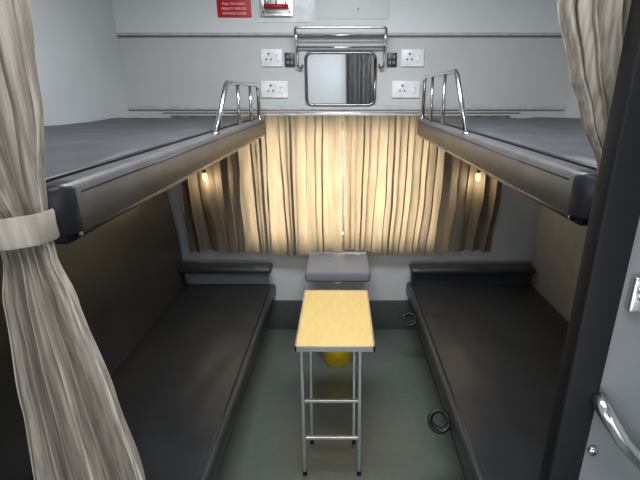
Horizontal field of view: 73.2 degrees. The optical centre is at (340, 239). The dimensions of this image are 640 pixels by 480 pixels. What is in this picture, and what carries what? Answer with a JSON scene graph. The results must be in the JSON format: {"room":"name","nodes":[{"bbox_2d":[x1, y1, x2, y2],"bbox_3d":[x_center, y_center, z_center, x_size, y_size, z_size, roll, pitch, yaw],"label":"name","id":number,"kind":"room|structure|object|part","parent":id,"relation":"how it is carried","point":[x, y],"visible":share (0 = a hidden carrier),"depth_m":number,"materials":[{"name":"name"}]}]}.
{"room":"train carriage","nodes":[
{"label":"train carriage","id":0,"kind":"room"},
{"bbox_2d":[30,0,130,125],"bbox_3d":[-1.345,0.079,1.084,0.050,2.450,3.600,0,19,0],"label":"wall","id":1,"kind":"structure","parent":0,"point":[79,65],"depth_m":2.16,"materials":[{"name":"paint"}]},
{"bbox_2d":[44,80,264,243],"bbox_3d":[-0.882,-0.409,1.611,0.856,0.372,1.965,0,19,0],"label":"upper berth","id":2,"kind":"object","parent":1,"relation":"attached to","point":[97,172],"visible":0.88,"depth_m":1.15,"materials":[{"name":"leather"}]},
{"bbox_3d":[-0.892,-0.313,1.663,0.835,0.021,1.930,0,19,0],"label":"berth frame","id":3,"kind":"part","parent":2,"relation":"part of","materials":[{"name":"black rubber"}]},
{"bbox_3d":[-0.907,-0.366,1.629,0.805,0.099,1.960,0,19,0],"label":"mattress","id":4,"kind":"part","parent":2,"relation":"part of","materials":[{"name":"leather"}]},
{"bbox_2d":[202,169,206,180],"bbox_3d":[-0.835,-0.485,2.603,0.028,0.255,0.028,0,19,0],"label":"reading lamp","id":5,"kind":"object","parent":2,"relation":"hanging from","point":[204,175],"visible":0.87,"depth_m":2.62,"materials":[{"name":"metal"}]},
{"bbox_3d":[-0.835,-0.388,2.636,0.028,0.050,0.028,0,19,0],"label":"bulb","id":6,"kind":"part","parent":5,"relation":"part of","materials":[{"name":"white glass"}]},
{"bbox_3d":[-0.475,-0.638,2.038,0.021,0.215,0.962,0,19,0],"label":"guard rail","id":7,"kind":"part","parent":2,"relation":"part of","materials":[{"name":"silver metal"}]},
{"bbox_3d":[-0.475,-0.623,1.996,0.016,0.199,0.036,0,19,0],"label":"rail post","id":8,"kind":"part","parent":2,"relation":"part of","materials":[{"name":"silver metal"}]},
{"bbox_3d":[-0.475,-0.713,2.261,0.016,0.199,0.036,0,19,0],"label":"rail post","id":9,"kind":"part","parent":2,"relation":"part of","materials":[{"name":"silver metal"}]},
{"bbox_2d":[111,0,568,299],"bbox_3d":[0.035,-0.510,2.808,2.710,2.450,0.076,0,19,0],"label":"wall","id":10,"kind":"structure","parent":0,"point":[157,70],"depth_m":2.60,"materials":[{"name":"paint"}]},
{"bbox_2d":[216,0,251,17],"bbox_3d":[-0.617,-1.356,2.474,0.197,0.135,0.007,0,19,0],"label":"notice sign","id":11,"kind":"object","parent":10,"relation":"attached to","point":[225,8],"visible":1,"depth_m":2.48,"materials":[{"name":"red paint"}]},
{"bbox_2d":[260,49,282,66],"bbox_3d":[-0.415,-1.090,2.575,0.132,0.098,0.020,0,19,0],"label":"wall socket","id":12,"kind":"object","parent":10,"relation":"attached to","point":[269,57],"visible":1,"depth_m":2.57,"materials":[{"name":"white plastic"}]},
{"bbox_2d":[261,81,287,97],"bbox_3d":[-0.407,-0.922,2.632,0.165,0.098,0.020,0,19,0],"label":"wall socket","id":13,"kind":"object","parent":10,"relation":"attached to","point":[269,89],"visible":1,"depth_m":2.63,"materials":[{"name":"white plastic"}]},
{"bbox_2d":[256,0,313,22],"bbox_3d":[-0.321,-1.384,2.444,0.332,0.262,0.046,0,19,0],"label":"handle","id":14,"kind":"object","parent":10,"relation":"attached to","point":[268,11],"visible":1,"depth_m":2.48,"materials":[{"name":"white plastic"}]},
{"bbox_3d":[-0.370,-1.332,2.450,0.140,0.023,0.023,0,19,0],"label":"pull handle","id":15,"kind":"part","parent":14,"relation":"part of","materials":[{"name":"red paint"}]},
{"bbox_3d":[-0.369,-1.362,2.467,0.163,0.119,0.007,0,19,0],"label":"alarm plate","id":16,"kind":"part","parent":14,"relation":"part of","materials":[{"name":"metal"}]},
{"bbox_2d":[285,53,294,66],"bbox_3d":[-0.307,-1.081,2.580,0.060,0.078,0.016,0,19,0],"label":"module","id":17,"kind":"object","parent":10,"relation":"attached to","point":[289,57],"visible":1,"depth_m":2.58,"materials":[{"name":"plastic"}]},
{"bbox_2d":[305,249,370,283],"bbox_3d":[-0.020,0.197,2.802,0.400,0.154,0.405,0,19,0],"label":"wall shelf","id":18,"kind":"object","parent":10,"relation":"attached to","point":[353,265],"visible":0.83,"depth_m":2.65,"materials":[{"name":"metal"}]},
{"bbox_2d":[116,33,561,35],"bbox_3d":[0.035,-1.212,2.534,2.710,0.014,0.019,0,19,0],"label":"trim","id":19,"kind":"structure","parent":10,"relation":"attached to","point":[117,34],"depth_m":2.53,"materials":[{"name":"grey metal"}]},
{"bbox_2d":[118,36,561,36],"bbox_3d":[0.035,-1.203,2.544,2.710,0.007,0.005,0,19,0],"label":"trim","id":20,"kind":"structure","parent":10,"relation":"attached to","point":[118,36],"depth_m":2.54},
{"bbox_2d":[304,51,376,106],"bbox_3d":[-0.002,-0.975,2.610,0.435,0.316,0.019,0,19,0],"label":"wall mirror","id":21,"kind":"object","parent":10,"relation":"attached to","point":[332,78],"visible":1,"depth_m":2.60,"materials":[{"name":"clear glass"}]},
{"bbox_2d":[162,112,519,113],"bbox_3d":[0.000,-0.768,2.602,2.160,0.010,0.010,0,19,0],"label":"curtain rod","id":22,"kind":"object","parent":10,"relation":"attached to","point":[162,112],"visible":1,"depth_m":2.60,"materials":[{"name":"metal"}]},
{"bbox_2d":[171,115,341,255],"bbox_3d":[-0.510,-0.326,2.744,1.039,0.902,0.060,0,19,0],"label":"window curtain","id":23,"kind":"object","parent":22,"relation":"hanging from","point":[280,193],"visible":0.86,"depth_m":2.75,"materials":[{"name":"fabric"}]},
{"bbox_2d":[343,115,510,255],"bbox_3d":[0.521,-0.327,2.740,1.017,0.898,0.062,0,19,0],"label":"window curtain","id":24,"kind":"object","parent":22,"relation":"hanging from","point":[403,193],"visible":0.83,"depth_m":2.75,"materials":[{"name":"fabric"}]},
{"bbox_2d":[294,26,387,69],"bbox_3d":[-0.002,-1.117,2.510,0.535,0.225,0.128,0,19,0],"label":"towel rack","id":25,"kind":"object","parent":10,"relation":"attached to","point":[295,27],"visible":1,"depth_m":2.47,"materials":[{"name":"silver metal"}]},
{"bbox_3d":[-0.002,-1.178,2.472,0.513,0.010,0.010,0,19,0],"label":"rod","id":26,"kind":"part","parent":25,"relation":"part of","materials":[{"name":"silver metal"}]},
{"bbox_3d":[-0.002,-1.136,2.534,0.513,0.013,0.012,0,19,0],"label":"rod","id":27,"kind":"part","parent":25,"relation":"part of","materials":[{"name":"silver metal"}]},
{"bbox_3d":[-0.002,-1.169,2.491,0.535,0.114,0.124,0,19,0],"label":"frame","id":28,"kind":"part","parent":25,"relation":"part of","materials":[{"name":"silver metal"}]},
{"bbox_2d":[265,300,417,328],"bbox_3d":[0.035,0.547,3.138,2.710,0.235,0.014,0,19,0],"label":"baseboard","id":29,"kind":"structure","parent":10,"relation":"attached to","point":[284,314],"depth_m":3.13,"materials":[{"name":"plastic"}]},
{"bbox_2d":[128,105,564,109],"bbox_3d":[0.035,-0.822,2.670,2.710,0.028,0.013,0,19,0],"label":"trim","id":30,"kind":"structure","parent":10,"relation":"attached to","point":[130,107],"depth_m":2.66,"materials":[{"name":"grey metal"}]},
{"bbox_2d":[387,53,396,66],"bbox_3d":[0.305,-1.081,2.580,0.060,0.078,0.016,0,19,0],"label":"module","id":31,"kind":"object","parent":10,"relation":"attached to","point":[391,57],"visible":1,"depth_m":2.58,"materials":[{"name":"plastic"}]},
{"bbox_2d":[392,81,419,97],"bbox_3d":[0.399,-0.922,2.632,0.171,0.098,0.020,0,19,0],"label":"wall socket","id":32,"kind":"object","parent":10,"relation":"attached to","point":[400,89],"visible":1,"depth_m":2.63,"materials":[{"name":"white plastic"}]},
{"bbox_2d":[401,49,424,66],"bbox_3d":[0.429,-1.090,2.575,0.139,0.098,0.020,0,19,0],"label":"wall socket","id":33,"kind":"object","parent":10,"relation":"attached to","point":[409,57],"visible":1,"depth_m":2.57,"materials":[{"name":"white plastic"}]},
{"bbox_2d":[417,54,420,61],"bbox_3d":[0.466,-1.089,2.571,0.022,0.044,0.007,0,19,0],"label":"rocker switch","id":34,"kind":"object","parent":33,"relation":"attached to","point":[418,55],"depth_m":2.57,"materials":[{"name":"white plastic"}]},
{"bbox_2d":[217,329,464,479],"bbox_3d":[0.035,1.254,1.512,2.810,0.050,3.650,0,19,0],"label":"floor","id":35,"kind":"structure","parent":0,"point":[399,392],"depth_m":2.30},
{"bbox_2d":[0,191,275,479],"bbox_3d":[-0.854,0.410,1.968,0.798,1.250,2.060,0,19,0],"label":"lower berth","id":36,"kind":"object","parent":35,"relation":"on","point":[179,357],"visible":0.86,"depth_m":2.07,"materials":[{"name":"grey leather"}]},
{"bbox_3d":[-1.163,0.238,1.904,0.180,0.882,2.050,0,19,0],"label":"backrest","id":37,"kind":"part","parent":36,"relation":"part of","materials":[{"name":"grey leather"}]},
{"bbox_2d":[28,284,275,479],"bbox_3d":[-0.777,0.668,2.046,0.645,0.087,2.040,0,19,0],"label":"seat cushion","id":38,"kind":"object","parent":36,"relation":"on","point":[180,388],"depth_m":2.03,"materials":[{"name":"grey leather"}]},
{"bbox_3d":[-0.568,0.867,2.135,0.015,0.278,2.040,0,19,0],"label":"panel","id":39,"kind":"part","parent":36,"relation":"part of","materials":[{"name":"leather"}]},
{"bbox_2d":[294,290,374,475],"bbox_3d":[-0.025,0.668,2.094,0.326,0.682,0.530,0,19,0],"label":"folding table","id":40,"kind":"object","parent":35,"relation":"on","point":[330,320],"visible":1,"depth_m":1.91,"materials":[{"name":"laminate"}]},
{"bbox_3d":[-0.165,0.749,1.881,0.016,0.644,0.061,-1,19,-2],"label":"leg","id":41,"kind":"part","parent":40,"relation":"part of","materials":[{"name":"metal"}]},
{"bbox_3d":[-0.145,0.680,2.082,0.013,0.644,0.112,0,19,0],"label":"leg","id":42,"kind":"part","parent":40,"relation":"part of","materials":[{"name":"metal"}]},
{"bbox_3d":[0.063,0.680,2.082,0.013,0.644,0.112,0,19,0],"label":"leg","id":43,"kind":"part","parent":40,"relation":"part of","materials":[{"name":"metal"}]},
{"bbox_3d":[0.081,0.749,1.881,0.016,0.644,0.061,-1,19,-2],"label":"leg","id":44,"kind":"part","parent":40,"relation":"part of","materials":[{"name":"metal"}]},
{"bbox_2d":[323,352,351,366],"bbox_3d":[-0.022,0.659,2.783,0.220,0.248,0.220,0,19,0],"label":"waste bin","id":45,"kind":"object","parent":35,"relation":"on","point":[335,359],"visible":0.12,"depth_m":2.73,"materials":[{"name":"yellow plastic"}]},
{"bbox_2d":[402,205,587,479],"bbox_3d":[0.858,0.380,2.011,0.985,1.280,1.960,0,19,0],"label":"lower berth","id":46,"kind":"object","parent":35,"relation":"on","point":[492,336],"visible":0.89,"depth_m":2.26,"materials":[{"name":"grey leather"}]},
{"bbox_3d":[0.568,0.843,2.180,0.015,0.295,1.940,0,19,0],"label":"panel","id":47,"kind":"part","parent":46,"relation":"part of","materials":[{"name":"leather"}]},
{"bbox_2d":[406,282,568,479],"bbox_3d":[0.882,0.635,2.088,0.855,0.087,1.940,0,19,0],"label":"seat cushion","id":48,"kind":"object","parent":46,"relation":"on","point":[494,350],"depth_m":2.08,"materials":[{"name":"grey leather"}]},
{"bbox_3d":[1.330,0.218,1.950,0.040,0.935,1.950,0,19,0],"label":"backrest","id":49,"kind":"part","parent":46,"relation":"part of","materials":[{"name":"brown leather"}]},
{"bbox_2d":[563,78,580,117],"bbox_3d":[1.415,0.079,1.084,0.050,2.450,3.600,0,19,0],"label":"wall","id":50,"kind":"structure","parent":0,"point":[571,110],"depth_m":2.60,"materials":[{"name":"paint"}]},
{"bbox_2d":[417,68,596,225],"bbox_3d":[0.917,-0.448,1.656,0.926,0.417,1.856,0,19,0],"label":"upper berth","id":51,"kind":"object","parent":50,"relation":"attached to","point":[549,161],"visible":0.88,"depth_m":1.27,"materials":[{"name":"leather"}]},
{"bbox_3d":[0.475,-0.734,2.254,0.016,0.243,0.036,0,19,0],"label":"rail post","id":52,"kind":"part","parent":51,"relation":"part of","materials":[{"name":"silver metal"}]},
{"bbox_3d":[0.475,-0.644,1.989,0.016,0.243,0.036,0,19,0],"label":"rail post","id":53,"kind":"part","parent":51,"relation":"part of","materials":[{"name":"silver metal"}]},
{"bbox_3d":[0.475,-0.659,2.030,0.021,0.259,0.962,0,19,0],"label":"guard rail","id":54,"kind":"part","parent":51,"relation":"part of","materials":[{"name":"silver metal"}]},
{"bbox_2d":[476,169,480,180],"bbox_3d":[0.840,-0.485,2.603,0.028,0.255,0.028,0,19,0],"label":"reading lamp","id":55,"kind":"object","parent":51,"relation":"hanging from","point":[478,172],"visible":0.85,"depth_m":2.62,"materials":[{"name":"metal"}]},
{"bbox_3d":[0.943,-0.385,1.681,0.875,0.102,1.850,0,19,0],"label":"mattress","id":56,"kind":"part","parent":51,"relation":"part of","materials":[{"name":"leather"}]},
{"bbox_3d":[0.927,-0.331,1.715,0.905,0.021,1.820,0,19,0],"label":"berth frame","id":57,"kind":"part","parent":51,"relation":"part of","materials":[{"name":"black rubber"}]},
{"bbox_2d":[539,0,639,479],"bbox_3d":[0.882,0.240,0.713,1.005,2.375,0.081,0,19,0],"label":"door","id":58,"kind":"structure","parent":50,"relation":"in","point":[593,433],"depth_m":0.69,"materials":[{"name":"grey metal"}]},
{"bbox_2d":[557,0,630,175],"bbox_3d":[0.450,0.213,0.812,0.340,2.229,0.061,0,19,0],"label":"door curtain","id":59,"kind":"object","parent":58,"relation":"hanging from","point":[592,31],"visible":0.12,"depth_m":0.64,"materials":[{"name":"fabric"}]},
{"bbox_3d":[0.907,0.232,0.737,0.955,2.375,0.025,0,19,0],"label":"panel","id":60,"kind":"part","parent":58,"relation":"part of","materials":[{"name":"grey metal"}]},
{"bbox_3d":[0.527,0.355,0.741,0.209,0.204,0.059,0,19,0],"label":"handle","id":61,"kind":"part","parent":58,"relation":"part of","materials":[{"name":"silver metal"}]},
{"bbox_3d":[0.474,0.084,0.666,0.052,0.060,0.013,0,19,0],"label":"latch plate","id":62,"kind":"part","parent":58,"relation":"part of","materials":[{"name":"metal"}]},
{"bbox_3d":[-0.995,0.202,0.724,0.650,2.450,0.040,0,19,0],"label":"wall","id":63,"kind":"structure","parent":0,"visible":0},
{"bbox_2d":[0,0,145,479],"bbox_3d":[-0.484,0.253,0.697,0.390,2.229,0.080,2,19,6],"label":"door curtain","id":64,"kind":"object","parent":63,"relation":"hanging from","point":[76,427],"visible":1,"depth_m":0.64,"materials":[{"name":"fabric"}]}
]}

